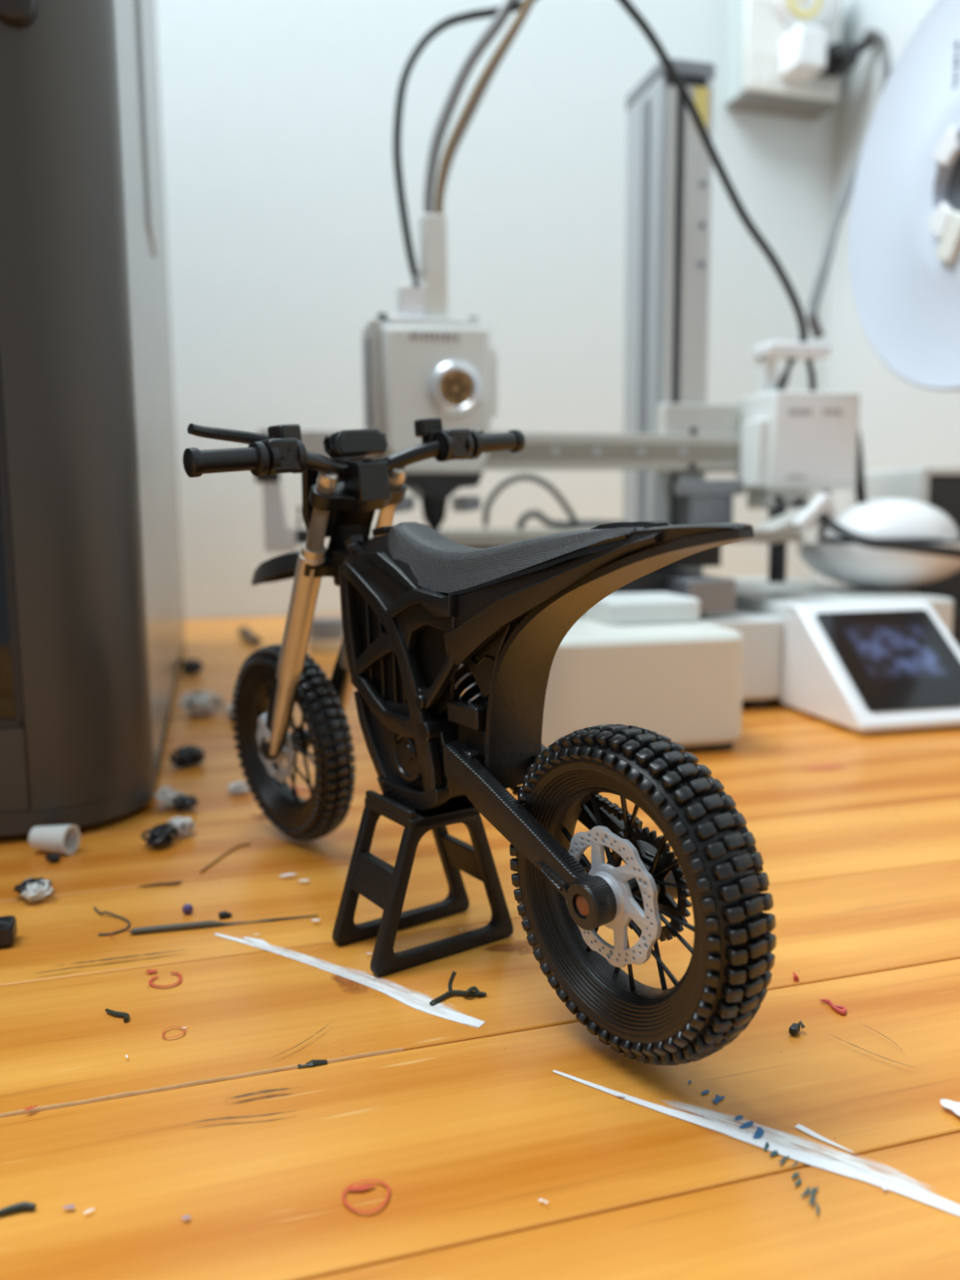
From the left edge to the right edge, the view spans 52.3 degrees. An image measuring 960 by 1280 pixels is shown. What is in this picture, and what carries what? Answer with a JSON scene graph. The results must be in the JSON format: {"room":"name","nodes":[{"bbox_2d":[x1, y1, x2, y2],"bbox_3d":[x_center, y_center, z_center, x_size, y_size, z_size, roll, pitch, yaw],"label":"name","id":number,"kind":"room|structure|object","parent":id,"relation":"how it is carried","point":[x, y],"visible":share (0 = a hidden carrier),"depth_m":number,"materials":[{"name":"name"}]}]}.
{"room":"workspace","nodes":[
{"label":"workspace","id":0,"kind":"room"},
{"bbox_2d":[155,0,836,619],"bbox_3d":[-1.093,-0.482,0.661,3.119,2.500,0.050,-3,8,-16],"label":"wall","id":1,"kind":"structure","parent":0,"point":[285,240],"depth_m":0.95,"materials":[{"name":"white paint"}]},
{"bbox_2d":[724,0,842,119],"bbox_3d":[0.316,-0.624,1.018,0.114,0.132,0.040,-3,8,-16],"label":"power outlet","id":2,"kind":"object","parent":1,"relation":"attached to","point":[754,30],"visible":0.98,"depth_m":1.00,"materials":[{"name":"grey plastic"}]},
{"bbox_2d":[779,25,826,80],"bbox_3d":[0.326,-0.592,0.988,0.034,0.038,0.035,-3,8,-16],"label":"plug adapter","id":3,"kind":"object","parent":2,"relation":"attached to","point":[802,55],"visible":1,"depth_m":0.97,"materials":[{"name":"white plastic"}]},
{"bbox_2d":[773,0,838,31],"bbox_3d":[0.333,-0.657,0.991,0.076,0.076,0.014,-3,8,-16],"label":"plug","id":4,"kind":"object","parent":2,"relation":"attached to","point":[793,14],"visible":0.94,"depth_m":0.99,"materials":[{"name":"white plastic"}]},
{"bbox_2d":[818,0,959,586],"bbox_3d":[0.784,-0.389,-0.158,0.050,2.500,2.600,-3,8,-16],"label":"wall","id":5,"kind":"structure","parent":0,"point":[903,424],"depth_m":1.02,"materials":[{"name":"white paint"}]},
{"bbox_3d":[-0.291,0.916,-0.285,4.200,0.040,3.200,-3,8,-16],"label":"floor","id":6,"kind":"structure","parent":0,"visible":0},
{"bbox_2d":[0,613,959,1279],"bbox_3d":[-0.209,0.427,0.407,1.591,0.753,1.154,-3,8,-16],"label":"wooden table","id":7,"kind":"object","parent":6,"relation":"on","point":[268,1104],"visible":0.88,"depth_m":0.18,"materials":[{"name":"brown wood"}]},
{"bbox_2d":[0,915,17,946],"bbox_3d":[-0.113,0.068,0.228,0.008,0.007,0.007,-3,8,-17],"label":"chunk","id":8,"kind":"object","parent":7,"relation":"on","point":[8,926],"visible":1,"depth_m":0.23,"materials":[{"name":"black plastic"}]},
{"bbox_2d":[0,1201,36,1215],"bbox_3d":[-0.067,0.082,0.141,0.006,0.001,0.002,-3,8,-17],"label":"bit","id":9,"kind":"object","parent":7,"relation":"on","point":[24,1206],"visible":1,"depth_m":0.14,"materials":[{"name":"grey plastic"}]},
{"bbox_2d":[13,877,53,902],"bbox_3d":[-0.117,0.065,0.256,0.010,0.004,0.012,-4,8,-25],"label":"scrap","id":10,"kind":"object","parent":7,"relation":"on","point":[32,889],"visible":1,"depth_m":0.25,"materials":[{"name":"white"}]},
{"bbox_2d":[44,853,60,862],"bbox_3d":[-0.123,0.063,0.283,0.004,0.003,0.004,4,9,33],"label":"scrap","id":11,"kind":"object","parent":7,"relation":"on","point":[54,857],"visible":1,"depth_m":0.28,"materials":[{"name":"black"}]},
{"bbox_2d":[28,824,79,854],"bbox_3d":[-0.127,0.059,0.290,0.012,0.009,0.009,1,8,12],"label":"roll","id":12,"kind":"object","parent":7,"relation":"on","point":[63,839],"visible":1,"depth_m":0.29,"materials":[{"name":"white plastic"}]},
{"bbox_2d":[62,1204,75,1208],"bbox_3d":[-0.059,0.082,0.141,0.002,0.001,0.001,-3,8,-16],"label":"crumb","id":13,"kind":"object","parent":7,"relation":"on","point":[68,1206],"depth_m":0.14,"materials":[{"name":"white plastic"}]},
{"bbox_2d":[0,0,185,836],"bbox_3d":[-0.341,-0.194,0.458,0.361,0.470,0.480,-2,8,-15],"label":"printer","id":14,"kind":"object","parent":7,"relation":"on","point":[92,627],"visible":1,"depth_m":0.30,"materials":[{"name":"grey metal"}]},
{"bbox_2d":[93,906,130,935],"bbox_3d":[-0.091,0.069,0.242,0.008,0.001,0.019,-4,8,-25],"label":"wire","id":15,"kind":"object","parent":7,"relation":"on","point":[94,908],"visible":1,"depth_m":0.24,"materials":[{"name":"brown"}]},
{"bbox_2d":[105,1008,129,1022],"bbox_3d":[-0.072,0.075,0.195,0.007,0.001,0.002,5,9,37],"label":"filament sliver","id":16,"kind":"object","parent":7,"relation":"on","point":[126,1015],"visible":1,"depth_m":0.20,"materials":[{"name":"grey plastic"}]},
{"bbox_2d":[137,880,182,887],"bbox_3d":[-0.086,0.066,0.264,0.011,0.001,0.002,-3,8,-19],"label":"splinter","id":17,"kind":"object","parent":7,"relation":"on","point":[175,882],"visible":1,"depth_m":0.26,"materials":[{"name":"brown wood"}]},
{"bbox_2d":[141,816,195,847],"bbox_3d":[-0.096,0.058,0.300,0.010,0.006,0.020,3,8,23],"label":"scrap","id":18,"kind":"object","parent":7,"relation":"on","point":[163,833],"visible":1,"depth_m":0.30,"materials":[{"name":"black"}]},
{"bbox_2d":[153,786,185,808],"bbox_3d":[-0.106,0.054,0.333,0.011,0.007,0.011,5,9,37],"label":"scrap","id":19,"kind":"object","parent":7,"relation":"on","point":[167,797],"visible":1,"depth_m":0.33,"materials":[{"name":"white"}]},
{"bbox_2d":[171,794,198,810],"bbox_3d":[-0.099,0.055,0.330,0.008,0.005,0.009,-7,10,-40],"label":"scrap","id":20,"kind":"object","parent":7,"relation":"on","point":[187,802],"visible":1,"depth_m":0.33,"materials":[{"name":"black"}]},
{"bbox_2d":[181,1214,191,1219],"bbox_3d":[-0.042,0.082,0.139,0.002,0.001,0.001,-3,8,-16],"label":"crumb","id":21,"kind":"object","parent":7,"relation":"on","point":[187,1216],"depth_m":0.14,"materials":[{"name":"white plastic"}]},
{"bbox_2d":[169,744,205,767],"bbox_3d":[-0.116,0.046,0.390,0.013,0.008,0.014,0,7,0],"label":"scrap","id":22,"kind":"object","parent":7,"relation":"on","point":[187,755],"visible":1,"depth_m":0.39,"materials":[{"name":"black"}]},
{"bbox_2d":[182,902,193,914],"bbox_3d":[-0.073,0.068,0.245,0.003,0.002,0.002,0,7,0],"label":"bead","id":23,"kind":"object","parent":7,"relation":"on","point":[187,908],"visible":1,"depth_m":0.24,"materials":[{"name":"purple plastic"}]},
{"bbox_2d":[177,658,203,674],"bbox_3d":[-0.182,0.017,0.613,0.016,0.009,0.015,0,7,0],"label":"scrap","id":24,"kind":"object","parent":7,"relation":"on","point":[192,666],"visible":0.99,"depth_m":0.61,"materials":[{"name":"black"}]},
{"bbox_2d":[178,690,225,715],"bbox_3d":[-0.139,0.032,0.487,0.019,0.012,0.019,4,8,28],"label":"scrap","id":25,"kind":"object","parent":7,"relation":"on","point":[196,704],"visible":1,"depth_m":0.48,"materials":[{"name":"white"}]},
{"bbox_2d":[128,914,318,934],"bbox_3d":[-0.062,0.069,0.238,0.044,0.002,0.002,-2,8,-13],"label":"rod","id":26,"kind":"object","parent":7,"relation":"on","point":[204,923],"visible":1,"depth_m":0.24,"materials":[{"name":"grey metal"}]},
{"bbox_2d":[218,911,231,919],"bbox_3d":[-0.063,0.068,0.243,0.003,0.002,0.002,-3,8,-20],"label":"crumb","id":27,"kind":"object","parent":7,"relation":"on","point":[224,914],"visible":1,"depth_m":0.24,"materials":[{"name":"black plastic"}]},
{"bbox_2d":[200,842,251,872],"bbox_3d":[-0.075,0.063,0.285,0.003,0.001,0.025,2,8,19],"label":"curved hair","id":28,"kind":"object","parent":7,"relation":"on","point":[245,844],"visible":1,"depth_m":0.29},
{"bbox_2d":[220,703,235,719],"bbox_3d":[-0.118,0.035,0.473,0.015,0.008,0.012,0,7,0],"label":"scrap","id":29,"kind":"object","parent":7,"relation":"on","point":[228,708],"visible":0.21,"depth_m":0.47,"materials":[{"name":"white"}]},
{"bbox_2d":[227,780,250,793],"bbox_3d":[-0.086,0.053,0.350,0.008,0.004,0.009,0,7,0],"label":"scrap","id":30,"kind":"object","parent":7,"relation":"on","point":[238,787],"visible":0.98,"depth_m":0.35,"materials":[{"name":"white"}]},
{"bbox_2d":[237,626,261,644],"bbox_3d":[-0.177,-0.003,0.759,0.010,0.010,0.062,-4,8,-24],"label":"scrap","id":31,"kind":"object","parent":7,"relation":"on","point":[243,632],"visible":1,"depth_m":0.76,"materials":[{"name":"black"}]},
{"bbox_2d":[307,616,343,653],"bbox_3d":[-0.110,-0.004,0.711,0.031,0.024,0.031,-3,8,-16],"label":"plastic tub","id":32,"kind":"object","parent":7,"relation":"on","point":[326,637],"visible":0.79,"depth_m":0.70,"materials":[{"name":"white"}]},
{"bbox_2d":[332,790,513,976],"bbox_3d":[-0.013,0.053,0.227,0.037,0.035,0.022,-6,9,-34],"label":"stand","id":33,"kind":"object","parent":7,"relation":"on","point":[384,885],"visible":0.89,"depth_m":0.22,"materials":[{"name":"black plastic"}]},
{"bbox_2d":[429,971,486,1005],"bbox_3d":[-0.005,0.072,0.202,0.012,0.004,0.005,-3,8,-18],"label":"scrap","id":34,"kind":"object","parent":7,"relation":"on","point":[472,991],"visible":1,"depth_m":0.20,"materials":[{"name":"grey plastic"}]},
{"bbox_2d":[182,417,776,1065],"bbox_3d":[-0.022,0.008,0.229,0.088,0.122,0.197,-3,8,-17],"label":"motorcycle","id":35,"kind":"object","parent":7,"relation":"on","point":[448,648],"visible":1,"depth_m":0.19,"materials":[{"name":"black plastic"}]},
{"bbox_2d":[258,437,301,474],"bbox_3d":[-0.045,-0.041,0.219,0.008,0.008,0.007,-7,10,-39],"label":"switch","id":36,"kind":"object","parent":35,"relation":"attached to","point":[276,455],"depth_m":0.22,"materials":[{"name":"black plastic"}]},
{"bbox_2d":[439,428,473,460],"bbox_3d":[-0.007,-0.050,0.250,0.008,0.008,0.007,-7,10,-39],"label":"switch","id":37,"kind":"object","parent":35,"relation":"attached to","point":[457,443],"depth_m":0.25,"materials":[{"name":"black plastic"}]},
{"bbox_2d":[254,0,959,750],"bbox_3d":[0.101,-0.200,0.514,0.434,0.461,0.272,-2,8,-13],"label":"printer","id":38,"kind":"object","parent":7,"relation":"on","point":[676,652],"visible":0.86,"depth_m":0.51,"materials":[{"name":"white plastic"}]},
{"bbox_2d":[362,336,371,428],"bbox_3d":[-0.060,-0.137,0.522,0.002,0.046,0.020,-2,8,-14],"label":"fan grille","id":39,"kind":"object","parent":38,"relation":"attached to","point":[366,343],"depth_m":0.52,"materials":[{"name":"white plastic"}]},
{"bbox_2d":[410,332,458,341],"bbox_3d":[-0.023,-0.156,0.504,0.025,0.004,0.001,-2,8,-14],"label":"print","id":40,"kind":"object","parent":38,"relation":"on","point":[412,334],"depth_m":0.50},
{"bbox_2d":[786,474,804,479],"bbox_3d":[0.181,-0.094,0.561,0.011,0.003,0.001,-2,8,-13],"label":"print","id":41,"kind":"object","parent":38,"relation":"attached to","point":[792,475],"depth_m":0.56},
{"bbox_2d":[788,408,811,414],"bbox_3d":[0.182,-0.130,0.557,0.014,0.004,0.001,-2,8,-13],"label":"print","id":42,"kind":"object","parent":38,"relation":"on","point":[793,409],"depth_m":0.56},
{"bbox_2d":[823,408,841,414],"bbox_3d":[0.203,-0.131,0.562,0.011,0.004,0.001,-2,8,-13],"label":"print","id":43,"kind":"object","parent":38,"relation":"on","point":[828,409],"depth_m":0.56},
{"bbox_2d":[807,28,890,338],"bbox_3d":[0.290,-0.398,0.784,0.072,0.385,0.540,2,8,21],"label":"power cable","id":44,"kind":"object","parent":38,"relation":"attached to","point":[842,56],"visible":0.77,"depth_m":0.80,"materials":[{"name":"black plastic"}]},
{"bbox_2d":[795,497,959,589],"bbox_3d":[0.234,-0.056,0.564,0.100,0.052,0.088,0,7,0],"label":"computer mouse","id":45,"kind":"object","parent":38,"relation":"on","point":[837,558],"visible":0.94,"depth_m":0.54,"materials":[{"name":"white plastic"}]},
{"bbox_2d":[848,0,959,391],"bbox_3d":[0.267,-0.225,0.479,0.071,0.200,0.200,-2,8,-13],"label":"spool","id":46,"kind":"object","parent":38,"relation":"attached to","point":[904,238],"visible":1,"depth_m":0.51,"materials":[{"name":"white plastic"}]},
{"bbox_2d":[952,40,959,88],"bbox_3d":[0.233,-0.280,0.479,0.001,0.024,0.003,-2,8,-13],"label":"print","id":47,"kind":"object","parent":46,"relation":"on","point":[956,44],"depth_m":0.48},
{"bbox_2d":[792,972,799,981],"bbox_3d":[0.067,0.072,0.209,0.001,0.001,0.003,0,7,0],"label":"red shred","id":48,"kind":"object","parent":7,"relation":"on","point":[796,978],"visible":1,"depth_m":0.21,"materials":[{"name":"red plastic"}]},
{"bbox_2d":[788,1020,804,1035],"bbox_3d":[0.060,0.074,0.187,0.003,0.002,0.002,-5,9,-32],"label":"chip","id":49,"kind":"object","parent":7,"relation":"on","point":[794,1028],"visible":1,"depth_m":0.19,"materials":[{"name":"black plastic"}]},
{"bbox_2d":[820,999,846,1014],"bbox_3d":[0.071,0.073,0.197,0.002,0.001,0.006,-4,8,-25],"label":"red shred","id":50,"kind":"object","parent":7,"relation":"on","point":[837,1007],"visible":1,"depth_m":0.20,"materials":[{"name":"red plastic"}]},
{"bbox_2d":[849,466,959,599],"bbox_3d":[0.308,-0.051,0.655,0.092,0.125,0.073,-2,8,-13],"label":"storage box","id":51,"kind":"object","parent":7,"relation":"on","point":[939,487],"visible":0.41,"depth_m":0.61,"materials":[{"name":"white plastic"}]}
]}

